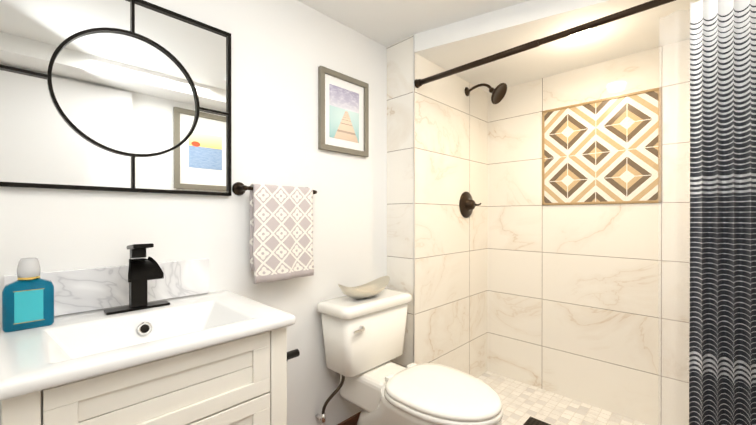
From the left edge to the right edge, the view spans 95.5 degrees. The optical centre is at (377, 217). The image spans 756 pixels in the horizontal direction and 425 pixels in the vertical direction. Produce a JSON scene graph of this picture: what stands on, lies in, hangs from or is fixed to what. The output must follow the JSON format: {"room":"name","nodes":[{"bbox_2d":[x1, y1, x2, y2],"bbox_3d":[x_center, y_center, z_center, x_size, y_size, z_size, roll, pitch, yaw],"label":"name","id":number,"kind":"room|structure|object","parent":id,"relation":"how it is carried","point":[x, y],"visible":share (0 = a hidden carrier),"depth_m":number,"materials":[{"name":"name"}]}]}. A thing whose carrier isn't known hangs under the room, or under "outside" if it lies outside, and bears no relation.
{"room":"bathroom","nodes":[
{"label":"bathroom","id":0,"kind":"room"},
{"bbox_2d":[0,0,386,424],"bbox_3d":[-0.628,0.061,1.392,0.100,2.118,1.850,0,0,44],"label":"wall","id":1,"kind":"structure","parent":0,"point":[282,51],"depth_m":1.49,"materials":[{"name":"white paint"}]},
{"bbox_2d":[0,0,230,195],"bbox_3d":[-0.802,-0.400,1.122,0.023,0.634,0.635,0,0,44],"label":"wall mirror","id":2,"kind":"object","parent":1,"relation":"attached to","point":[119,95],"visible":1,"depth_m":1.08,"materials":[{"name":"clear mirror"}]},
{"bbox_2d":[232,182,316,194],"bbox_3d":[-0.424,-0.115,1.477,0.071,0.054,0.377,0,0,44],"label":"towel rail","id":3,"kind":"object","parent":1,"relation":"attached to","point":[239,188],"visible":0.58,"depth_m":1.37,"materials":[{"name":"black metal"}]},
{"bbox_2d":[249,183,313,283],"bbox_3d":[-0.403,0.064,1.462,0.065,0.397,0.284,0,0,44],"label":"hanging towel","id":4,"kind":"object","parent":3,"relation":"hanging from","point":[281,235],"visible":0.98,"depth_m":1.43,"materials":[{"name":"beige fabric"}]},
{"bbox_2d":[318,66,368,156],"bbox_3d":[-0.171,-0.530,1.772,0.023,0.400,0.321,0,0,44],"label":"framed picture","id":5,"kind":"object","parent":1,"relation":"attached to","point":[343,113],"visible":1,"depth_m":1.76,"materials":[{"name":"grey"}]},
{"bbox_2d":[337,411,360,424],"bbox_3d":[-0.268,1.089,1.686,0.012,0.060,0.929,0,0,44],"label":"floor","id":6,"kind":"structure","parent":1,"relation":"attached to","point":[352,420],"depth_m":1.81,"materials":[{"name":"brown wood"}]},
{"bbox_2d":[297,0,528,46],"bbox_3d":[0.333,-1.047,1.122,1.850,0.100,2.808,0,0,44],"label":"ceiling","id":7,"kind":"structure","parent":0,"point":[386,23],"depth_m":1.68,"materials":[{"name":"white paint"}]},
{"bbox_2d":[387,35,487,377],"bbox_3d":[0.388,0.058,2.292,0.303,2.118,0.858,0,0,44],"label":"wall","id":8,"kind":"structure","parent":0,"point":[451,167],"depth_m":2.04,"materials":[{"name":"tile"}]},
{"bbox_2d":[413,35,414,362],"bbox_3d":[0.198,0.060,1.882,0.008,2.117,0.008,0,0,44],"label":"trim","id":9,"kind":"structure","parent":8,"relation":"attached to","point":[413,203],"depth_m":1.88,"materials":[{"name":"silver metal"}]},
{"bbox_2d":[459,191,480,217],"bbox_3d":[0.609,-0.083,2.254,0.065,0.176,0.176,0,0,44],"label":"shower valve","id":10,"kind":"object","parent":8,"relation":"attached to","point":[467,204],"visible":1,"depth_m":2.24,"materials":[{"name":"black metal"}]},
{"bbox_2d":[465,83,506,103],"bbox_3d":[0.685,-0.785,2.187,0.264,0.155,0.132,0,0,44],"label":"shower head","id":11,"kind":"object","parent":8,"relation":"attached to","point":[499,91],"visible":1,"depth_m":2.14},
{"bbox_2d":[414,0,675,87],"bbox_3d":[0.732,-0.734,1.388,1.445,0.048,0.048,0,0,44],"label":"curtain rod","id":12,"kind":"object","parent":8,"relation":"attached to","point":[418,83],"visible":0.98,"depth_m":1.42,"materials":[{"name":"black metal"}]},
{"bbox_2d":[414,0,699,92],"bbox_3d":[1.016,-0.950,1.679,1.447,0.098,0.858,0,0,44],"label":"ceiling","id":13,"kind":"structure","parent":0,"point":[458,43],"depth_m":1.75,"materials":[{"name":"white paint"}]},
{"bbox_2d":[564,27,598,41],"bbox_3d":[0.998,-0.899,1.684,0.148,0.003,0.148,0,0,44],"label":"recessed light","id":14,"kind":"object","parent":13,"relation":"in","point":[585,34],"visible":0.65,"depth_m":1.70,"materials":[{"name":"white paint"}]},
{"bbox_2d":[487,39,689,424],"bbox_3d":[1.277,0.059,2.097,1.850,2.118,0.100,0,0,44],"label":"wall","id":15,"kind":"structure","parent":0,"point":[573,302],"depth_m":2.05,"materials":[{"name":"tile"}]},
{"bbox_2d":[542,87,661,204],"bbox_3d":[1.279,-0.382,2.018,0.600,0.610,0.010,0,0,44],"label":"tile panel","id":16,"kind":"object","parent":15,"relation":"attached to","point":[605,151],"depth_m":1.99,"materials":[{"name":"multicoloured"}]},
{"bbox_3d":[-0.001,1.172,0.786,1.850,0.100,1.850,0,0,44],"label":"floor","id":17,"kind":"structure","parent":0,"visible":0},
{"bbox_2d":[0,258,295,424],"bbox_3d":[-0.626,0.639,0.964,0.501,0.965,0.600,0,0,44],"label":"bathroom vanity","id":18,"kind":"object","parent":17,"relation":"on","point":[195,352],"visible":0.96,"depth_m":0.89,"materials":[{"name":"white paint"}]},
{"bbox_2d":[2,258,53,331],"bbox_3d":[-0.909,0.195,0.895,0.055,0.180,0.094,0,0,44],"label":"soap bottle","id":19,"kind":"object","parent":18,"relation":"on","point":[28,298],"visible":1,"depth_m":0.88,"materials":[{"name":"teal plastic"}]},
{"bbox_2d":[104,243,169,314],"bbox_3d":[-0.722,0.182,1.047,0.130,0.206,0.164,0,0,44],"label":"faucet","id":20,"kind":"object","parent":18,"relation":"on","point":[141,271],"visible":1,"depth_m":1.05,"materials":[{"name":"black metal"}]},
{"bbox_2d":[287,349,299,360],"bbox_3d":[-0.268,0.421,1.052,0.038,0.038,0.051,0,0,44],"label":"paper holder","id":21,"kind":"object","parent":18,"relation":"attached to","point":[291,354],"visible":0.71,"depth_m":1.05,"materials":[{"name":"black metal"}]},
{"bbox_2d":[316,288,502,424],"bbox_3d":[0.146,0.760,1.528,0.821,0.720,0.476,0,0,44],"label":"toilet","id":22,"kind":"object","parent":17,"relation":"on","point":[363,341],"visible":0.98,"depth_m":1.53,"materials":[{"name":"white ceramic"}]},
{"bbox_2d":[338,276,389,298],"bbox_3d":[-0.064,0.355,1.709,0.144,0.087,0.330,0,0,44],"label":"dish","id":23,"kind":"object","parent":22,"relation":"on","point":[373,287],"visible":1,"depth_m":1.73,"materials":[{"name":"beige ceramic"}]},
{"bbox_3d":[1.120,-0.727,1.011,0.265,0.049,0.045,0,0,44],"label":"curtain rings","id":24,"kind":"object","parent":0,"visible":0},
{"bbox_2d":[658,10,689,424],"bbox_3d":[1.139,0.176,1.084,0.395,1.770,0.035,0,0,44],"label":"curtain liner","id":25,"kind":"object","parent":24,"relation":"hanging from","point":[668,301],"visible":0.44,"depth_m":1.19,"materials":[{"name":"white"}]},
{"bbox_2d":[689,0,755,424],"bbox_3d":[1.127,0.196,1.015,0.305,1.790,0.083,0,0,44],"label":"shower curtain","id":26,"kind":"object","parent":24,"relation":"hanging from","point":[722,360],"visible":1,"depth_m":1.08,"materials":[{"name":"grey fabric"}]},
{"label":"outside","id":27,"kind":"structure","parent":0,"visible":0},
{"bbox_2d":[478,371,647,424],"bbox_3d":[0.978,1.169,1.793,1.850,0.100,0.958,0,0,44],"label":"floor","id":28,"kind":"structure","parent":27,"point":[522,402],"depth_m":2.01,"materials":[{"name":"tile"}]},
{"bbox_2d":[523,416,550,424],"bbox_3d":[0.854,1.116,1.845,0.110,0.004,0.110,0,0,44],"label":"floor drain","id":29,"kind":"object","parent":28,"relation":"on","point":[532,421],"visible":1,"depth_m":1.86,"materials":[{"name":"black metal"}]}
]}

